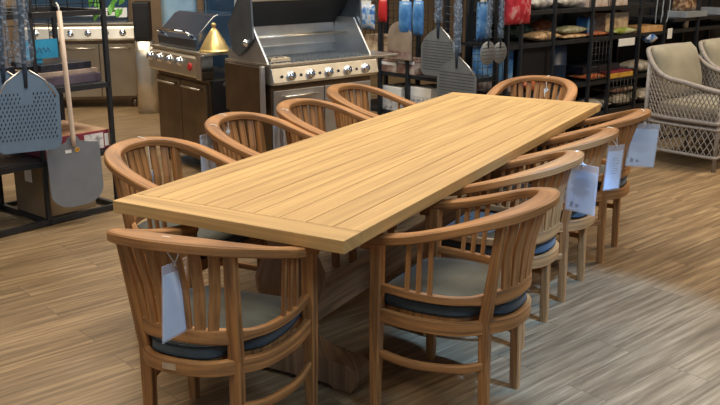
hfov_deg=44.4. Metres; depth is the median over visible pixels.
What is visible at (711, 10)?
carton
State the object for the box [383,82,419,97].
carton
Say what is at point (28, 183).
carton
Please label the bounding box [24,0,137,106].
gas grill
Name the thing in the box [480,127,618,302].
armchair
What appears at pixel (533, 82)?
chip bag
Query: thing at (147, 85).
steel pillar
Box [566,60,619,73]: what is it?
flat box
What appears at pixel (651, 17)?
shelf
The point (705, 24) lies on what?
shelf
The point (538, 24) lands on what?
chip bag
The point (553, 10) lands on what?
shelf
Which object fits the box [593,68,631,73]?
book
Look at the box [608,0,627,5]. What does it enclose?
carton
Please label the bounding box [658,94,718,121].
seat cushion
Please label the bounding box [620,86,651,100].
chip bag
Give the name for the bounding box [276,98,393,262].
armchair
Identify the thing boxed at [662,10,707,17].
tray
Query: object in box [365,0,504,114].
display rack
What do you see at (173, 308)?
price tag
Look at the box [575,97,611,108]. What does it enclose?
chip bag
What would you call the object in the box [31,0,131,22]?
hood
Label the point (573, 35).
chip bag
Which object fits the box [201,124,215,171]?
price tag
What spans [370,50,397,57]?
shelf
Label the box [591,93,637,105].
chip bag
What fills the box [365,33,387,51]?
carton
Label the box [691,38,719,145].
wicker armchair
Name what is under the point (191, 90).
gas grill
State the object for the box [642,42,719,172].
wicker armchair
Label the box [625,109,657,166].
price tag
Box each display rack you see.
[0,0,117,236]
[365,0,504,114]
[461,0,719,138]
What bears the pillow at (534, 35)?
on the display rack at (605, 48)
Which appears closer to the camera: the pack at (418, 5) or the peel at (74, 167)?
the peel at (74, 167)
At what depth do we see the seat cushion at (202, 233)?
3.86 m
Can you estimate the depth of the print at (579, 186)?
3.82 m
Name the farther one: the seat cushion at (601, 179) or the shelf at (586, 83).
the shelf at (586, 83)
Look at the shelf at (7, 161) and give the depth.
5.47 m
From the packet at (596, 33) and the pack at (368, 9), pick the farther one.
the packet at (596, 33)
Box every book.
[592,71,632,78]
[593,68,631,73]
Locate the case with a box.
[132,1,152,40]
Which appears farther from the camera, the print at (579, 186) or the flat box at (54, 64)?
the flat box at (54, 64)
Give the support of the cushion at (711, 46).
on the wicker armchair at (709, 49)
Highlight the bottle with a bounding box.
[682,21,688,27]
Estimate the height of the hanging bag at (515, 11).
0.348 m
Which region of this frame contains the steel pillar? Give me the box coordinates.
[134,39,158,113]
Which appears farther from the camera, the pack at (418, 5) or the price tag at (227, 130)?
the pack at (418, 5)
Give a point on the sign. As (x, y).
(45, 48)
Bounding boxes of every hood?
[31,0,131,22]
[156,10,231,50]
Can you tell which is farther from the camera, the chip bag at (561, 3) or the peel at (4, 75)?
the chip bag at (561, 3)
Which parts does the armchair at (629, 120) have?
leg, rail, rail, leg, seat frame, leg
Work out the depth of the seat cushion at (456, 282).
3.17 m
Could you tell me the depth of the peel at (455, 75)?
6.76 m
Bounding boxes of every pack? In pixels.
[361,0,374,29]
[378,0,386,21]
[399,0,411,32]
[412,0,423,35]
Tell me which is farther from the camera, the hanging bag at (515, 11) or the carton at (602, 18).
the carton at (602, 18)
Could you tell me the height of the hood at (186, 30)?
0.265 m
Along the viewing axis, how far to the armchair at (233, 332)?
2.79 m
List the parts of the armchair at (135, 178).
leg, rail, rail, leg, seat frame, leg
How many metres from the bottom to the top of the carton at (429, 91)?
0.080 m
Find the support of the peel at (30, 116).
hanging from the display rack at (16, 162)
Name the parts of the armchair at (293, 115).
leg, leg, rail, leg, leg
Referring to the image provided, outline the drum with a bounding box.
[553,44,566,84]
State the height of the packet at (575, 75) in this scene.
0.062 m
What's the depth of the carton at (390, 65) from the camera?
7.52 m
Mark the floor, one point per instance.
(642, 324)
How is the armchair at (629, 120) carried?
on the floor
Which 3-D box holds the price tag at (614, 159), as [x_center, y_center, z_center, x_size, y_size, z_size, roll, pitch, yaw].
[1.233,-0.216,4.364,0.147,0.312,0.072,-12,19,-36]
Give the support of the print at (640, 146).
attached to the price tag at (642, 147)
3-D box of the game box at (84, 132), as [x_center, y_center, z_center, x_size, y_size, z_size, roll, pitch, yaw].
[-2.008,-0.422,5.818,0.531,0.126,0.470,13,20,38]
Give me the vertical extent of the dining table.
0.760 m
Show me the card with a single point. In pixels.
(669, 35)
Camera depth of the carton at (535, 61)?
7.54 m
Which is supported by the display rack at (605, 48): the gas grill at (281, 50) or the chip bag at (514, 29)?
the chip bag at (514, 29)
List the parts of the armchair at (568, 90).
leg, rail, leg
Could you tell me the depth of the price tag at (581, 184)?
3.81 m
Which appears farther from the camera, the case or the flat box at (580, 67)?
the case
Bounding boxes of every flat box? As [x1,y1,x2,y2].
[10,57,90,72]
[15,67,97,77]
[44,72,100,85]
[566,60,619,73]
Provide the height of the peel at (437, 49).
0.870 m
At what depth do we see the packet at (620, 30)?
8.27 m
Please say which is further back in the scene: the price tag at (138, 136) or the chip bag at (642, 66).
the chip bag at (642, 66)
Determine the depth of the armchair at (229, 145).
4.72 m
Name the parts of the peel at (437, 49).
blade, handle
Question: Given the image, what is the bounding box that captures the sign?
[25,38,58,62]
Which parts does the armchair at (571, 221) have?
leg, rail, rail, leg, seat frame, leg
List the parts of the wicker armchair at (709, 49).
leg, arm rail, woven panel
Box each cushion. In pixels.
[137,219,249,257]
[156,285,287,359]
[387,257,515,317]
[445,211,551,255]
[491,183,580,218]
[541,164,623,188]
[652,42,701,100]
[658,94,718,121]
[704,38,719,88]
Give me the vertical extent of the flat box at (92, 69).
0.028 m
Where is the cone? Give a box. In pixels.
[199,23,228,52]
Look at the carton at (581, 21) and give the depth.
8.06 m
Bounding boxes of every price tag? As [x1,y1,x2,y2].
[137,136,153,182]
[163,236,185,340]
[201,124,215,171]
[218,114,229,134]
[274,109,287,148]
[566,162,596,214]
[603,127,622,189]
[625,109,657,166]
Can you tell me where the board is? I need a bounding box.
[388,22,411,60]
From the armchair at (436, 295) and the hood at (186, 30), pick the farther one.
the hood at (186, 30)
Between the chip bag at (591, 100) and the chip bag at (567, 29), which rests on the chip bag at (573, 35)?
the chip bag at (567, 29)
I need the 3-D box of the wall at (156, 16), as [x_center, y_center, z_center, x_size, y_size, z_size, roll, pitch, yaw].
[-3.941,-3.345,10.309,14.400,4.200,0.155,-13,20,-40]
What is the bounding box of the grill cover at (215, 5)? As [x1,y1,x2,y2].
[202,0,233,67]
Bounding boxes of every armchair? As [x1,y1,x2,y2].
[104,137,267,270]
[106,225,319,404]
[205,112,339,266]
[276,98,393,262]
[326,83,416,228]
[360,187,559,404]
[423,150,583,349]
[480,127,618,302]
[486,75,576,161]
[527,109,650,263]
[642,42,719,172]
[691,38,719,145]
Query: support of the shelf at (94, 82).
attached to the display rack at (16, 162)
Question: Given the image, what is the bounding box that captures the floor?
[0,58,719,404]
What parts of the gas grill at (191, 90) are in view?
knob, knob, handle, knob, door, control panel, knob, handle, door, panel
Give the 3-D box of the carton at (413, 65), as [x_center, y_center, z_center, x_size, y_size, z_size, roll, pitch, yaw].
[0.465,-1.150,7.439,0.221,0.120,0.210,-13,20,-40]
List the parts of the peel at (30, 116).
handle, blade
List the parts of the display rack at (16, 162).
post, post, rail, rail, rail, post, rail, post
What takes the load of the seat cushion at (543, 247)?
on the armchair at (559, 169)
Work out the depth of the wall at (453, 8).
14.93 m
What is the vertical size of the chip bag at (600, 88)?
0.083 m
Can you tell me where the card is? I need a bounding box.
[667,28,672,38]
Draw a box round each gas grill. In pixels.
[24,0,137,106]
[146,10,231,167]
[225,0,397,151]
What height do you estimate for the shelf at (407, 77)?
0.030 m
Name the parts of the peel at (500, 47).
blade, handle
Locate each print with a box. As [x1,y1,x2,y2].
[570,177,589,206]
[630,136,650,161]
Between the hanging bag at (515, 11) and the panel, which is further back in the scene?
the panel
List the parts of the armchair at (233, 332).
leg, name plate, leg, rail, rail, seat frame, leg, leg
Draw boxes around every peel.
[0,0,12,85]
[0,0,61,153]
[46,2,103,206]
[421,0,454,75]
[437,0,476,96]
[480,0,495,64]
[494,0,506,63]
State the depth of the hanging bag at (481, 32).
6.89 m
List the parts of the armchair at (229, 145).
leg, leg, rail, leg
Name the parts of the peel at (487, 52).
blade, handle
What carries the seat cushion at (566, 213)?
on the armchair at (571, 221)
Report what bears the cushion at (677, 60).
on the wicker armchair at (674, 72)
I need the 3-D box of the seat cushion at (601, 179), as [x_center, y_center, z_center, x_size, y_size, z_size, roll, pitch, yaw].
[1.260,-0.157,5.001,0.477,0.068,0.472,9,18,28]
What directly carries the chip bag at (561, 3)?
on the display rack at (605, 48)
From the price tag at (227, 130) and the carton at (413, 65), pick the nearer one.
the price tag at (227, 130)
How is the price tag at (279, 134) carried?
hanging from the armchair at (293, 115)
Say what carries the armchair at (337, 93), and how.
on the floor
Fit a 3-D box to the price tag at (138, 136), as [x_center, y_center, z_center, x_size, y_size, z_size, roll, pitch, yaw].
[-0.994,-0.188,4.073,0.072,0.236,0.048,9,18,28]
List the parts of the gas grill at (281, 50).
shelf trim, knob, lid, door, handle, knob, control panel, knob, door, knob, knob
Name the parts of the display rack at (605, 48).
post, post, post, post, post, post, post, post, post, post, price strip, post, post, post, post, post, post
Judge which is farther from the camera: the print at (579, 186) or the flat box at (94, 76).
the flat box at (94, 76)
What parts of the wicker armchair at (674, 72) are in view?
leg, woven panel, arm rail, woven panel, leg, leg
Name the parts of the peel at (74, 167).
handle, blade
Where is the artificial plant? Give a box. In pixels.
[88,0,123,21]
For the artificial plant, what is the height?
0.240 m
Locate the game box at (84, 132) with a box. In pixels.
[23,120,109,158]
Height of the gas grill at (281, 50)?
1.713 m
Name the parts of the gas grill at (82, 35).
knob, control panel, door, knob, door, handle, knob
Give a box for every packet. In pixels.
[568,73,605,79]
[580,31,607,35]
[605,27,635,34]
[642,34,657,42]
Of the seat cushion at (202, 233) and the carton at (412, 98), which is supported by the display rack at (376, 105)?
the carton at (412, 98)
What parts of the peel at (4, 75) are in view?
handle, blade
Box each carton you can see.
[14,166,95,217]
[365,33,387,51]
[382,58,396,72]
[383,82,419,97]
[383,97,402,110]
[397,57,422,74]
[410,83,436,98]
[410,96,429,102]
[472,47,513,80]
[476,81,510,92]
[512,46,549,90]
[573,0,607,6]
[576,17,594,36]
[583,11,628,34]
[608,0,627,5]
[701,7,719,14]
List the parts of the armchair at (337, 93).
leg, leg, rail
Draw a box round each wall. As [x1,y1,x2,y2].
[1,0,440,65]
[441,0,465,57]
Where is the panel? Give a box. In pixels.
[161,0,196,26]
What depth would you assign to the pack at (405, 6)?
7.20 m
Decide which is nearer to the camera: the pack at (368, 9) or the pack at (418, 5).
the pack at (418, 5)
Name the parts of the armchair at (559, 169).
leg, leg, seat frame, rail, rail, leg, leg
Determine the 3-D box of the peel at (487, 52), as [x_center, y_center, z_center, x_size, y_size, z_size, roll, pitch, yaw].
[1.005,-1.403,6.870,0.188,0.666,0.053,-13,20,-40]
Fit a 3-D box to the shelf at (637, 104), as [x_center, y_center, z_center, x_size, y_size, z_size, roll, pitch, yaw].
[2.649,-1.013,8.933,4.310,0.034,0.502,-13,20,-40]
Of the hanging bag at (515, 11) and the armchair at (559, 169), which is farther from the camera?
the hanging bag at (515, 11)
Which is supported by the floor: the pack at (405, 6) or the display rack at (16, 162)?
the display rack at (16, 162)
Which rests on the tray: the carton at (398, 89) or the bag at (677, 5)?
the bag at (677, 5)
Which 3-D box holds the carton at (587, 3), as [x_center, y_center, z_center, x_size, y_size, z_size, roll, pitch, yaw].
[2.047,-1.892,8.041,0.320,0.200,0.300,-13,20,-40]
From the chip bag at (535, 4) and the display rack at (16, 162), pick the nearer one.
the display rack at (16, 162)
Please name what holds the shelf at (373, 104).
attached to the display rack at (376, 105)
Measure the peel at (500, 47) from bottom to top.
0.652 m
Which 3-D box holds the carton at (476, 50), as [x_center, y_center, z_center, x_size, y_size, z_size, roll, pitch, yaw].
[1.124,-1.188,7.486,0.180,0.270,0.300,-13,20,-40]
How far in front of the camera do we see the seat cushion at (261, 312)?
2.84 m
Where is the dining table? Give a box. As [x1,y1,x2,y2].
[113,92,600,392]
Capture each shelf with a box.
[0,148,107,168]
[54,81,103,87]
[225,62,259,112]
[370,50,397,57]
[370,98,392,112]
[377,71,493,82]
[462,20,719,49]
[473,2,664,14]
[477,71,646,95]
[588,101,656,117]
[630,14,719,21]
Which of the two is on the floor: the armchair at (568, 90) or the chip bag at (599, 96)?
the armchair at (568, 90)
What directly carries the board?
on the display rack at (376, 105)
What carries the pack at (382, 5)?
hanging from the display rack at (376, 105)
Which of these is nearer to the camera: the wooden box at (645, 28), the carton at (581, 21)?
the carton at (581, 21)
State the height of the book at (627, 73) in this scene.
0.045 m
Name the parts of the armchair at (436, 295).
leg, leg, seat frame, rail, rail, leg, leg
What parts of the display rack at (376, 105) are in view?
post, post, post, post, post, post, post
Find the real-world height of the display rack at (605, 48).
1.900 m
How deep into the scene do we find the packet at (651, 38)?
8.58 m
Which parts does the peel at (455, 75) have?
blade, handle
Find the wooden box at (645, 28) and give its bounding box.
[628,24,662,32]
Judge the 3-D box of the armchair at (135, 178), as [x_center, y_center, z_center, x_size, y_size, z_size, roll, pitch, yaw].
[-0.791,0.156,3.979,0.633,0.834,0.598,9,18,28]
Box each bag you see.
[476,0,487,40]
[490,24,536,39]
[504,0,531,24]
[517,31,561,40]
[523,81,545,90]
[527,19,557,30]
[531,0,552,9]
[546,25,587,33]
[549,0,583,7]
[557,33,588,38]
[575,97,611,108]
[590,83,631,92]
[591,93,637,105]
[619,59,647,72]
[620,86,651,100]
[672,0,696,10]
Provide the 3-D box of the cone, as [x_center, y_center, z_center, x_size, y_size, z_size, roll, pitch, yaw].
[-1.096,-1.242,6.628,0.236,0.216,0.236,0,15,0]
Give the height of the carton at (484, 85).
0.100 m
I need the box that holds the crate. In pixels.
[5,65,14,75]

